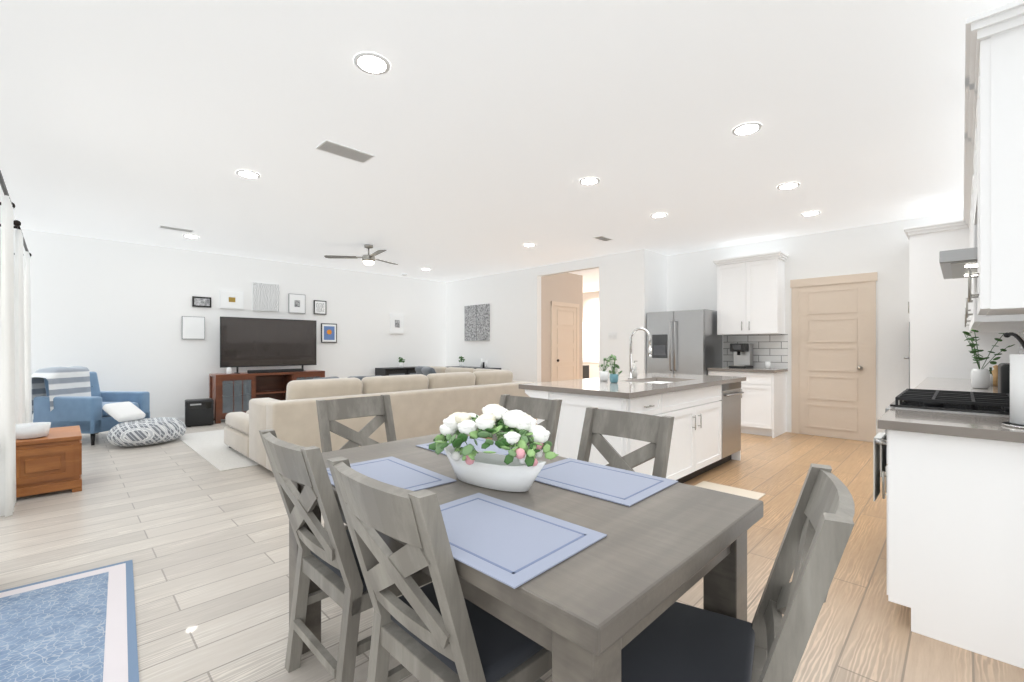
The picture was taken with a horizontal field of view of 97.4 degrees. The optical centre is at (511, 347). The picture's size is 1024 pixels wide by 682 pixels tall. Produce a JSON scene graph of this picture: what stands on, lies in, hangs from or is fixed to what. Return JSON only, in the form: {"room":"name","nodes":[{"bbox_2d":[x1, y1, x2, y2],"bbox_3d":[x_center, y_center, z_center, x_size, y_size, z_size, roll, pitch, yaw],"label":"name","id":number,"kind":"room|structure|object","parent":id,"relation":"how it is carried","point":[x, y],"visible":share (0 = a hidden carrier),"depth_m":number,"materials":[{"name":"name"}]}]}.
{"room":"dining room","nodes":[
{"label":"dining room","id":0,"kind":"room"},
{"bbox_2d":[0,185,16,286],"bbox_3d":[-3.327,-0.180,2.662,0.140,2.800,9.550,0,0,-45],"label":"wall","id":1,"kind":"structure","parent":0,"point":[2,194],"depth_m":4.14,"materials":[{"name":"white paint"}]},
{"bbox_2d":[0,170,14,208],"bbox_3d":[-3.205,-1.109,2.742,0.138,0.058,2.166,0,0,-45],"label":"curtain rod","id":2,"kind":"object","parent":1,"relation":"attached to","point":[2,183],"depth_m":3.12,"materials":[{"name":"brown metal"}]},
{"bbox_2d":[0,195,15,516],"bbox_3d":[-3.739,0.062,3.333,0.073,2.285,0.400,0,0,-45],"label":"curtain","id":3,"kind":"object","parent":2,"relation":"hanging from","point":[7,430],"visible":1,"depth_m":3.22,"materials":[{"name":"white fabric"}]},
{"bbox_2d":[0,220,31,256],"bbox_3d":[-5.149,-1.109,4.687,0.138,0.058,2.006,0,0,-45],"label":"curtain rod","id":4,"kind":"object","parent":1,"relation":"attached to","point":[17,224],"depth_m":4.11,"materials":[{"name":"brown metal"}]},
{"bbox_2d":[14,229,24,423],"bbox_3d":[-4.644,0.062,4.238,0.073,2.285,0.360,0,0,-45],"label":"curtain","id":5,"kind":"object","parent":4,"relation":"hanging from","point":[19,340],"visible":0.73,"depth_m":4.13,"materials":[{"name":"white fabric"}]},
{"bbox_2d":[24,251,31,422],"bbox_3d":[-5.612,0.062,5.206,0.073,2.285,0.400,0,0,-45],"label":"curtain","id":6,"kind":"object","parent":4,"relation":"hanging from","point":[27,343],"visible":0.73,"depth_m":5.09,"materials":[{"name":"white fabric"}]},
{"bbox_2d":[21,229,445,422],"bbox_3d":[-2.645,-0.180,9.998,11.200,2.800,0.140,0,0,-45],"label":"wall","id":7,"kind":"structure","parent":0,"point":[110,313],"depth_m":7.20,"materials":[{"name":"white paint"}]},
{"bbox_2d":[175,417,184,422],"bbox_3d":[-4.064,1.170,8.470,6.970,0.100,0.014,0,0,-45],"label":"baseboard","id":8,"kind":"structure","parent":7,"relation":"attached to","point":[182,419],"depth_m":7.22,"materials":[{"name":"white"}]},
{"bbox_2d":[182,316,204,338],"bbox_3d":[-5.189,-0.315,7.332,0.310,0.370,0.024,0,0,-45],"label":"picture frame","id":9,"kind":"object","parent":7,"relation":"attached to","point":[193,327],"visible":0.98,"depth_m":7.32,"materials":[{"name":"silver metal"}]},
{"bbox_2d":[192,296,210,307],"bbox_3d":[-5.109,-0.745,7.414,0.260,0.170,0.022,0,0,-45],"label":"picture frame","id":10,"kind":"object","parent":7,"relation":"attached to","point":[201,301],"visible":0.93,"depth_m":7.40,"materials":[{"name":"black"}]},
{"bbox_2d":[219,290,243,308],"bbox_3d":[-4.804,-0.815,7.717,0.360,0.310,0.024,0,0,-45],"label":"picture frame","id":11,"kind":"object","parent":7,"relation":"attached to","point":[228,299],"visible":0.95,"depth_m":7.71,"materials":[{"name":"white paper"}]},
{"bbox_2d":[252,282,279,311],"bbox_3d":[-4.423,-0.900,8.100,0.440,0.500,0.022,0,0,-45],"label":"picture frame","id":12,"kind":"object","parent":7,"relation":"attached to","point":[265,296],"visible":0.93,"depth_m":8.08,"materials":[{"name":"white"}]},
{"bbox_2d":[288,293,304,313],"bbox_3d":[-4.048,-0.820,8.474,0.300,0.360,0.024,0,0,-45],"label":"picture frame","id":13,"kind":"object","parent":7,"relation":"attached to","point":[296,303],"visible":0.95,"depth_m":8.46,"materials":[{"name":"silver metal"}]},
{"bbox_2d":[314,300,325,314],"bbox_3d":[-3.743,-0.775,8.778,0.240,0.270,0.024,0,0,-45],"label":"picture frame","id":14,"kind":"object","parent":7,"relation":"attached to","point":[320,307],"visible":0.93,"depth_m":8.77,"materials":[{"name":"black"}]},
{"bbox_2d":[321,323,336,342],"bbox_3d":[-3.619,-0.280,8.901,0.310,0.380,0.026,0,0,-45],"label":"picture frame","id":15,"kind":"object","parent":7,"relation":"attached to","point":[328,332],"visible":1,"depth_m":8.88,"materials":[{"name":"black"}]},
{"bbox_2d":[390,313,403,333],"bbox_3d":[-2.548,-0.520,9.973,0.340,0.440,0.024,0,0,-45],"label":"picture frame","id":16,"kind":"object","parent":7,"relation":"attached to","point":[396,323],"visible":0.93,"depth_m":9.96,"materials":[{"name":"white paper"}]},
{"bbox_2d":[0,0,1015,292],"bbox_3d":[0.594,-1.640,6.583,11.450,0.120,9.770,0,0,-45],"label":"ceiling","id":17,"kind":"structure","parent":0,"point":[488,134],"depth_m":3.18,"materials":[{"name":"white paint"}]},
{"bbox_2d":[159,225,193,232],"bbox_3d":[-4.469,-1.575,5.996,0.360,0.008,0.160,0,0,-45],"label":"ceiling vent","id":18,"kind":"object","parent":17,"relation":"in","point":[175,228],"visible":1,"depth_m":5.97,"materials":[{"name":"white metal"}]},
{"bbox_2d":[183,235,198,237],"bbox_3d":[-4.561,-1.575,6.399,0.194,0.008,0.194,0,0,-45],"label":"recessed light","id":19,"kind":"object","parent":17,"relation":"in","point":[191,236],"visible":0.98,"depth_m":6.38,"materials":[{"name":"white"}]},
{"bbox_2d":[236,170,259,177],"bbox_3d":[-2.404,-1.575,4.101,0.194,0.008,0.194,0,0,-45],"label":"recessed light","id":20,"kind":"object","parent":17,"relation":"in","point":[246,173],"visible":0.96,"depth_m":4.09,"materials":[{"name":"white"}]},
{"bbox_2d":[316,140,374,162],"bbox_3d":[-1.343,-1.575,3.635,0.400,0.008,0.200,0,0,-45],"label":"ceiling vent","id":21,"kind":"object","parent":17,"relation":"in","point":[331,147],"visible":1,"depth_m":3.61,"materials":[{"name":"white metal"}]},
{"bbox_2d":[324,244,397,264],"bbox_3d":[-2.113,-1.425,6.937,1.165,0.309,1.112,0,0,-45],"label":"ceiling fan","id":22,"kind":"object","parent":17,"relation":"hanging from","point":[368,259],"visible":1,"depth_m":6.91,"materials":[{"name":"silver metal"}]},
{"bbox_2d":[354,52,389,74],"bbox_3d":[-0.778,-1.575,2.503,0.194,0.008,0.194,0,0,-45],"label":"recessed light","id":23,"kind":"object","parent":17,"relation":"in","point":[375,64],"visible":1,"depth_m":2.49,"materials":[{"name":"white"}]},
{"bbox_2d":[523,243,535,246],"bbox_3d":[0.269,-1.575,6.944,0.194,0.008,0.194,0,0,-45],"label":"recessed light","id":24,"kind":"object","parent":17,"relation":"in","point":[529,245],"visible":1,"depth_m":6.95,"materials":[{"name":"white"}]},
{"bbox_2d":[579,177,599,184],"bbox_3d":[0.735,-1.575,4.271,0.194,0.008,0.194,0,0,-45],"label":"recessed light","id":25,"kind":"object","parent":17,"relation":"in","point":[589,180],"visible":0.98,"depth_m":4.27,"materials":[{"name":"white plastic"}]},
{"bbox_2d":[593,236,612,240],"bbox_3d":[1.322,-1.575,6.527,0.300,0.008,0.150,0,0,-45],"label":"ceiling vent","id":26,"kind":"object","parent":17,"relation":"in","point":[602,238],"visible":1,"depth_m":6.50,"materials":[{"name":"white metal"}]},
{"bbox_2d":[650,213,666,217],"bbox_3d":[1.754,-1.575,5.374,0.194,0.008,0.194,0,0,-45],"label":"recessed light","id":27,"kind":"object","parent":17,"relation":"in","point":[656,215],"visible":0.96,"depth_m":5.37,"materials":[{"name":"white"}]},
{"bbox_2d":[732,122,761,135],"bbox_3d":[1.697,-1.575,3.253,0.194,0.008,0.194,0,0,-45],"label":"recessed light","id":28,"kind":"object","parent":17,"relation":"in","point":[748,128],"visible":1,"depth_m":3.24,"materials":[{"name":"white"}]},
{"bbox_2d":[777,182,799,189],"bbox_3d":[2.701,-1.575,4.398,0.194,0.008,0.194,0,0,-45],"label":"recessed light","id":29,"kind":"object","parent":17,"relation":"in","point":[789,185],"visible":0.88,"depth_m":4.38,"materials":[{"name":"white"}]},
{"bbox_2d":[801,211,820,215],"bbox_3d":[3.521,-1.575,5.303,0.194,0.008,0.194,0,0,-45],"label":"recessed light","id":30,"kind":"object","parent":17,"relation":"in","point":[811,213],"visible":0.96,"depth_m":5.29,"materials":[{"name":"white"}]},
{"bbox_2d":[0,418,1023,681],"bbox_3d":[0.594,1.280,6.583,11.450,0.120,9.770,0,0,-45],"label":"floor","id":31,"kind":"structure","parent":0,"point":[198,538],"depth_m":2.59,"materials":[{"name":"brown wood"}]},
{"bbox_2d":[16,425,81,497],"bbox_3d":[-4.064,0.985,3.909,0.460,0.470,0.724,0,0,-45],"label":"chest","id":32,"kind":"object","parent":31,"relation":"on","point":[51,462],"visible":0.77,"depth_m":3.69,"materials":[{"name":"brown wood"}]},
{"bbox_2d":[16,422,50,438],"bbox_3d":[-3.988,0.694,3.733,0.230,0.110,0.230,0,0,-45],"label":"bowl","id":33,"kind":"object","parent":32,"relation":"on","point":[32,430],"visible":0.92,"depth_m":3.68,"materials":[{"name":"white ceramic"}]},
{"bbox_2d":[0,560,138,681],"bbox_3d":[-1.994,1.216,1.853,0.680,0.007,1.320,0,0,-41],"label":"mat","id":34,"kind":"object","parent":31,"relation":"on","point":[78,627],"visible":1,"depth_m":1.94,"materials":[{"name":"blue fabric"}]},
{"bbox_2d":[32,366,149,444],"bbox_3d":[-5.586,0.738,5.971,0.922,0.971,0.830,0,0,6],"label":"armchair","id":35,"kind":"object","parent":31,"relation":"on","point":[68,396],"visible":0.85,"depth_m":5.67,"materials":[{"name":"blue fabric"}]},
{"bbox_2d":[185,398,213,426],"bbox_3d":[-4.894,1.020,7.042,0.360,0.400,0.306,0,0,-37],"label":"speaker","id":36,"kind":"object","parent":31,"relation":"on","point":[199,412],"visible":0.98,"depth_m":6.93,"materials":[{"name":"black plastic"}]},
{"bbox_2d":[178,430,259,470],"bbox_3d":[-2.528,1.216,6.558,3.500,0.006,2.550,0,0,-45],"label":"rug","id":37,"kind":"object","parent":31,"relation":"on","point":[214,450],"visible":0.21,"depth_m":5.29,"materials":[{"name":"white fabric"}]},
{"bbox_2d":[224,366,535,470],"bbox_3d":[-1.856,0.774,6.382,3.640,0.875,2.650,0,0,-45],"label":"sectional sofa","id":38,"kind":"object","parent":37,"relation":"on","point":[426,400],"visible":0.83,"depth_m":5.11,"materials":[{"name":"beige fabric"}]},
{"bbox_2d":[209,370,324,423],"bbox_3d":[-4.260,0.830,7.937,1.740,0.780,0.450,0,0,-45],"label":"tv stand","id":39,"kind":"object","parent":31,"relation":"on","point":[232,392],"visible":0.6,"depth_m":7.47,"materials":[{"name":"brown wood"}]},
{"bbox_2d":[226,367,230,373],"bbox_3d":[-4.653,0.383,7.396,0.072,0.110,0.072,0,0,-45],"label":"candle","id":40,"kind":"object","parent":39,"relation":"on","point":[228,370],"visible":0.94,"depth_m":7.37,"materials":[{"name":"white wax"}]},
{"bbox_2d":[220,317,315,373],"bbox_3d":[-4.260,-0.034,7.966,1.560,0.943,0.230,0,0,-45],"label":"screen","id":41,"kind":"object","parent":39,"relation":"on","point":[252,342],"visible":0.9,"depth_m":7.89,"materials":[{"name":"black"}]},
{"bbox_2d":[247,368,303,372],"bbox_3d":[-4.112,0.411,7.859,0.900,0.053,0.070,0,0,-45],"label":"soundbar","id":42,"kind":"object","parent":39,"relation":"on","point":[275,370],"visible":0.98,"depth_m":7.81,"materials":[{"name":"black plastic"}]},
{"bbox_2d":[259,429,431,681],"bbox_3d":[-0.577,0.762,1.686,0.450,0.915,0.589,0,0,45],"label":"dining chair","id":43,"kind":"object","parent":31,"relation":"on","point":[328,564],"visible":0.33,"depth_m":1.48,"materials":[{"name":"grey wood"}]},
{"bbox_2d":[316,394,395,532],"bbox_3d":[-0.778,0.762,2.560,0.450,0.915,0.589,0,0,-45],"label":"dining chair","id":44,"kind":"object","parent":31,"relation":"on","point":[330,412],"visible":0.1,"depth_m":2.70,"materials":[{"name":"grey wood"}]},
{"bbox_2d":[375,366,416,375],"bbox_3d":[-2.397,0.830,9.815,1.050,0.780,0.430,0,0,-45],"label":"console","id":45,"kind":"object","parent":31,"relation":"on","point":[388,371],"visible":0.25,"depth_m":9.54,"materials":[{"name":"black wood"}]},
{"bbox_2d":[398,357,405,367],"bbox_3d":[-2.386,0.326,9.800,0.144,0.227,0.178,0,0,-45],"label":"potted plant","id":46,"kind":"object","parent":45,"relation":"on","point":[402,359],"visible":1,"depth_m":9.77,"materials":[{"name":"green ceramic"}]},
{"bbox_2d":[327,456,551,681],"bbox_3d":[-0.152,0.762,1.262,0.450,0.915,0.589,0,0,45],"label":"dining chair","id":47,"kind":"object","parent":31,"relation":"on","point":[440,628],"visible":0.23,"depth_m":1.10,"materials":[{"name":"grey wood"}]},
{"bbox_2d":[447,366,500,369],"bbox_3d":[-0.870,0.830,9.892,0.400,0.780,1.420,0,0,-45],"label":"console","id":48,"kind":"object","parent":31,"relation":"on","point":[474,367],"visible":0.12,"depth_m":9.78,"materials":[{"name":"black"}]},
{"bbox_2d":[457,356,464,366],"bbox_3d":[-1.144,0.323,10.171,0.167,0.231,0.160,0,0,-45],"label":"potted plant","id":49,"kind":"object","parent":48,"relation":"on","point":[461,359],"visible":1,"depth_m":10.14,"materials":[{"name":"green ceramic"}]},
{"bbox_2d":[480,358,486,367],"bbox_3d":[-0.601,0.339,9.624,0.042,0.200,0.204,0,0,-45],"label":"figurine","id":50,"kind":"object","parent":48,"relation":"on","point":[485,364],"visible":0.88,"depth_m":9.62,"materials":[{"name":"white ceramic"}]},
{"bbox_2d":[289,433,762,681],"bbox_3d":[-0.102,0.840,1.595,0.870,0.760,1.560,0,0,-45],"label":"dining table","id":51,"kind":"object","parent":31,"relation":"on","point":[589,613],"visible":0.38,"depth_m":1.05,"materials":[{"name":"grey wood"}]},
{"bbox_2d":[326,456,456,490],"bbox_3d":[-0.467,0.457,1.598,0.330,0.004,0.460,0,0,-43],"label":"placemat","id":52,"kind":"object","parent":51,"relation":"on","point":[394,471],"visible":0.54,"depth_m":1.61,"materials":[{"name":"blue fabric"}]},
{"bbox_2d":[416,436,508,454],"bbox_3d":[-0.170,0.457,2.037,0.330,0.004,0.460,0,0,-43],"label":"placemat","id":53,"kind":"object","parent":51,"relation":"on","point":[493,447],"visible":0.15,"depth_m":2.06,"materials":[{"name":"blue fabric"}]},
{"bbox_2d":[429,404,557,491],"bbox_3d":[-0.071,0.325,1.513,0.474,0.269,0.270,0,0,35],"label":"flowers","id":54,"kind":"object","parent":51,"relation":"on","point":[519,472],"visible":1,"depth_m":1.44,"materials":[{"name":"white plant"}]},
{"bbox_2d":[440,493,606,588],"bbox_3d":[-0.050,0.457,1.131,0.460,0.004,0.330,0,0,43],"label":"placemat","id":55,"kind":"object","parent":51,"relation":"on","point":[514,546],"visible":0.77,"depth_m":1.08,"materials":[{"name":"blue fabric"}]},
{"bbox_2d":[535,458,677,506],"bbox_3d":[0.286,0.457,1.573,0.460,0.004,0.330,0,0,44],"label":"placemat","id":56,"kind":"object","parent":51,"relation":"on","point":[620,486],"visible":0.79,"depth_m":1.53,"materials":[{"name":"blue"}]},
{"bbox_2d":[492,394,561,452],"bbox_3d":[-0.059,0.762,2.563,0.450,0.915,0.589,0,0,42],"label":"dining chair","id":57,"kind":"object","parent":31,"relation":"on","point":[547,411],"visible":0.06,"depth_m":2.69,"materials":[{"name":"grey wood"}]},
{"bbox_2d":[583,365,588,378],"bbox_3d":[1.167,0.795,11.915,1.300,0.850,1.200,0,0,-45],"label":"desk","id":58,"kind":"object","parent":31,"relation":"on","point":[585,371],"visible":0.02,"depth_m":11.84,"materials":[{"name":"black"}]},
{"bbox_2d":[577,407,673,477],"bbox_3d":[0.359,0.762,1.954,0.589,0.915,0.450,0,0,-43],"label":"dining chair","id":59,"kind":"object","parent":31,"relation":"on","point":[655,431],"visible":0.15,"depth_m":2.10,"materials":[{"name":"grey wood"}]},
{"bbox_2d":[523,379,745,482],"bbox_3d":[1.307,0.790,4.342,2.390,0.860,1.029,0,0,-45],"label":"kitchen island","id":60,"kind":"object","parent":31,"relation":"on","point":[704,411],"depth_m":3.82,"materials":[{"name":"white wood"}]},
{"bbox_2d":[519,373,745,394],"bbox_3d":[1.292,0.340,4.379,2.420,0.040,1.075,0,0,-45],"label":"island countertop","id":61,"kind":"structure","parent":60,"relation":"on","point":[626,384],"depth_m":3.87,"materials":[{"name":"grey stone"}]},
{"bbox_2d":[598,358,611,380],"bbox_3d":[0.888,0.210,4.269,0.120,0.219,0.126,0,0,-45],"label":"plant","id":62,"kind":"object","parent":61,"relation":"on","point":[603,375],"visible":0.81,"depth_m":4.23,"materials":[{"name":"white ceramic"}]},
{"bbox_2d":[607,354,621,382],"bbox_3d":[0.929,0.192,4.061,0.147,0.254,0.151,0,0,-45],"label":"potted plant","id":63,"kind":"object","parent":61,"relation":"on","point":[613,378],"visible":1,"depth_m":4.04,"materials":[{"name":"teal plant"}]},
{"bbox_2d":[632,361,636,376],"bbox_3d":[1.303,0.231,4.778,0.060,0.176,0.064,0,0,-45],"label":"soap dispenser","id":64,"kind":"object","parent":61,"relation":"on","point":[634,373],"visible":0.96,"depth_m":4.76,"materials":[{"name":"grey"}]},
{"bbox_2d":[647,309,721,374],"bbox_3d":[2.715,0.330,7.135,0.790,1.780,0.910,0,0,-45],"label":"fridge","id":65,"kind":"object","parent":31,"relation":"on","point":[686,341],"visible":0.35,"depth_m":6.84,"materials":[{"name":"silver metal"}]},
{"bbox_2d":[695,481,765,499],"bbox_3d":[1.488,1.217,3.475,1.220,0.006,0.510,0,0,-45],"label":"runner rug","id":66,"kind":"object","parent":31,"relation":"on","point":[733,490],"visible":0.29,"depth_m":3.81,"materials":[{"name":"beige fabric"}]},
{"bbox_2d":[621,463,854,681],"bbox_3d":[0.471,0.762,1.109,0.589,0.915,0.450,0,0,31],"label":"dining chair","id":67,"kind":"object","parent":31,"relation":"on","point":[677,642],"visible":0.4,"depth_m":1.08,"materials":[{"name":"grey wood"}]},
{"bbox_2d":[707,251,788,437],"bbox_3d":[3.416,-0.052,6.556,0.651,2.545,0.920,0,0,-45],"label":"pantry cabinets","id":68,"kind":"object","parent":31,"relation":"on","point":[750,298],"visible":0.73,"depth_m":6.45,"materials":[{"name":"white wood"}]},
{"bbox_2d":[728,343,752,367],"bbox_3d":[3.389,0.124,6.663,0.345,0.360,0.240,0,0,-45],"label":"coffee machine","id":69,"kind":"object","parent":68,"relation":"on","point":[742,355],"visible":1,"depth_m":6.61,"materials":[{"name":"silver metal"}]},
{"bbox_2d":[765,361,770,368],"bbox_3d":[3.670,0.254,6.456,0.070,0.100,0.068,0,0,-45],"label":"canister","id":70,"kind":"object","parent":68,"relation":"on","point":[767,364],"visible":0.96,"depth_m":6.43,"materials":[{"name":"white ceramic"}]},
{"bbox_2d":[873,0,1023,668],"bbox_3d":[3.481,-0.040,3.525,4.847,2.520,0.856,0,0,-45],"label":"kitchen cabinets","id":71,"kind":"object","parent":31,"relation":"on","point":[948,447],"visible":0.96,"depth_m":1.86,"materials":[{"name":"white wood"}]},
{"bbox_2d":[963,329,1014,388],"bbox_3d":[3.670,0.091,3.470,0.277,0.457,0.279,0,0,-45],"label":"potted plant","id":72,"kind":"object","parent":71,"relation":"on","point":[980,378],"visible":0.98,"depth_m":3.46,"materials":[{"name":"white ceramic"}]},
{"bbox_2d":[989,365,997,385],"bbox_3d":[3.987,0.232,3.728,0.170,0.175,0.085,0,0,-45],"label":"mill","id":73,"kind":"object","parent":71,"relation":"on","point":[994,377],"visible":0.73,"depth_m":3.70,"materials":[{"name":"brown wood"}]},
{"bbox_2d":[998,363,1009,393],"bbox_3d":[3.041,0.208,2.673,0.320,0.222,0.200,0,0,-45],"label":"toaster","id":74,"kind":"object","parent":71,"relation":"on","point":[1003,377],"visible":0.44,"depth_m":2.62,"materials":[{"name":"black"}]},
{"bbox_2d":[1001,332,1023,428],"bbox_3d":[2.080,0.128,1.810,0.170,0.382,0.198,0,0,5],"label":"paper towel holder","id":75,"kind":"object","parent":71,"relation":"on","point":[1016,390],"visible":1,"depth_m":1.80,"materials":[{"name":"white paper"}]},
{"bbox_2d":[446,250,637,382],"bbox_3d":[0.258,-0.180,9.161,0.120,2.800,5.150,0,0,-45],"label":"wall","id":76,"kind":"structure","parent":0,"point":[513,343],"depth_m":9.04,"materials":[{"name":"white paint"}]},
{"bbox_2d":[465,305,476,340],"bbox_3d":[-0.942,-0.550,10.252,0.026,0.800,0.410,0,0,-45],"label":"picture","id":77,"kind":"object","parent":76,"relation":"attached to","point":[470,322],"visible":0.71,"depth_m":10.21},
{"bbox_2d":[477,304,489,340],"bbox_3d":[-0.638,-0.550,9.948,0.026,0.800,0.410,0,0,-45],"label":"picture","id":78,"kind":"object","parent":76,"relation":"attached to","point":[483,321],"visible":0.93,"depth_m":9.92},
{"bbox_2d":[608,332,616,338],"bbox_3d":[1.700,-0.195,7.619,0.015,0.110,0.170,0,0,-45],"label":"switch plate","id":79,"kind":"object","parent":76,"relation":"attached to","point":[612,335],"visible":1,"depth_m":7.61,"materials":[{"name":"white plastic"}]},
{"bbox_2d":[541,273,582,381],"bbox_3d":[1.025,-0.180,9.454,1.380,2.800,0.120,0,0,-45],"label":"wall","id":80,"kind":"structure","parent":0,"point":[566,287],"depth_m":9.21,"materials":[{"name":"beige paint"}]},
{"bbox_2d":[551,301,578,380],"bbox_3d":[1.151,0.142,9.428,0.930,2.155,0.088,0,0,-45],"label":"hall door","id":81,"kind":"structure","parent":80,"relation":"in","point":[564,341],"depth_m":9.42,"materials":[{"name":"beige wood"}]},
{"bbox_2d":[583,291,598,377],"bbox_3d":[2.881,-0.180,12.307,0.120,2.800,4.410,0,0,-45],"label":"wall","id":82,"kind":"structure","parent":0,"point":[590,305],"depth_m":12.84,"materials":[{"name":"beige paint"}]},
{"bbox_2d":[583,319,598,362],"bbox_3d":[2.149,-0.180,12.933,0.029,1.220,1.070,0,0,-45],"label":"window","id":83,"kind":"structure","parent":82,"relation":"in","point":[590,340],"depth_m":12.83,"materials":[{"name":"white glass"}]},
{"bbox_2d":[638,249,666,373],"bbox_3d":[2.355,-0.180,7.531,0.780,2.800,0.120,0,0,-45],"label":"wall","id":84,"kind":"structure","parent":0,"point":[652,281],"depth_m":7.29,"materials":[{"name":"white paint"}]},
{"bbox_2d":[667,211,962,440],"bbox_3d":[4.094,-0.180,6.442,0.140,2.800,4.120,0,0,-45],"label":"wall","id":85,"kind":"structure","parent":0,"point":[881,250],"depth_m":5.94,"materials":[{"name":"white paint"}]},
{"bbox_2d":[790,272,876,441],"bbox_3d":[4.301,0.130,6.069,0.088,2.180,0.970,0,0,-45],"label":"pantry door","id":86,"kind":"structure","parent":85,"relation":"in","point":[833,356],"depth_m":6.07,"materials":[{"name":"beige wood"}]}
]}

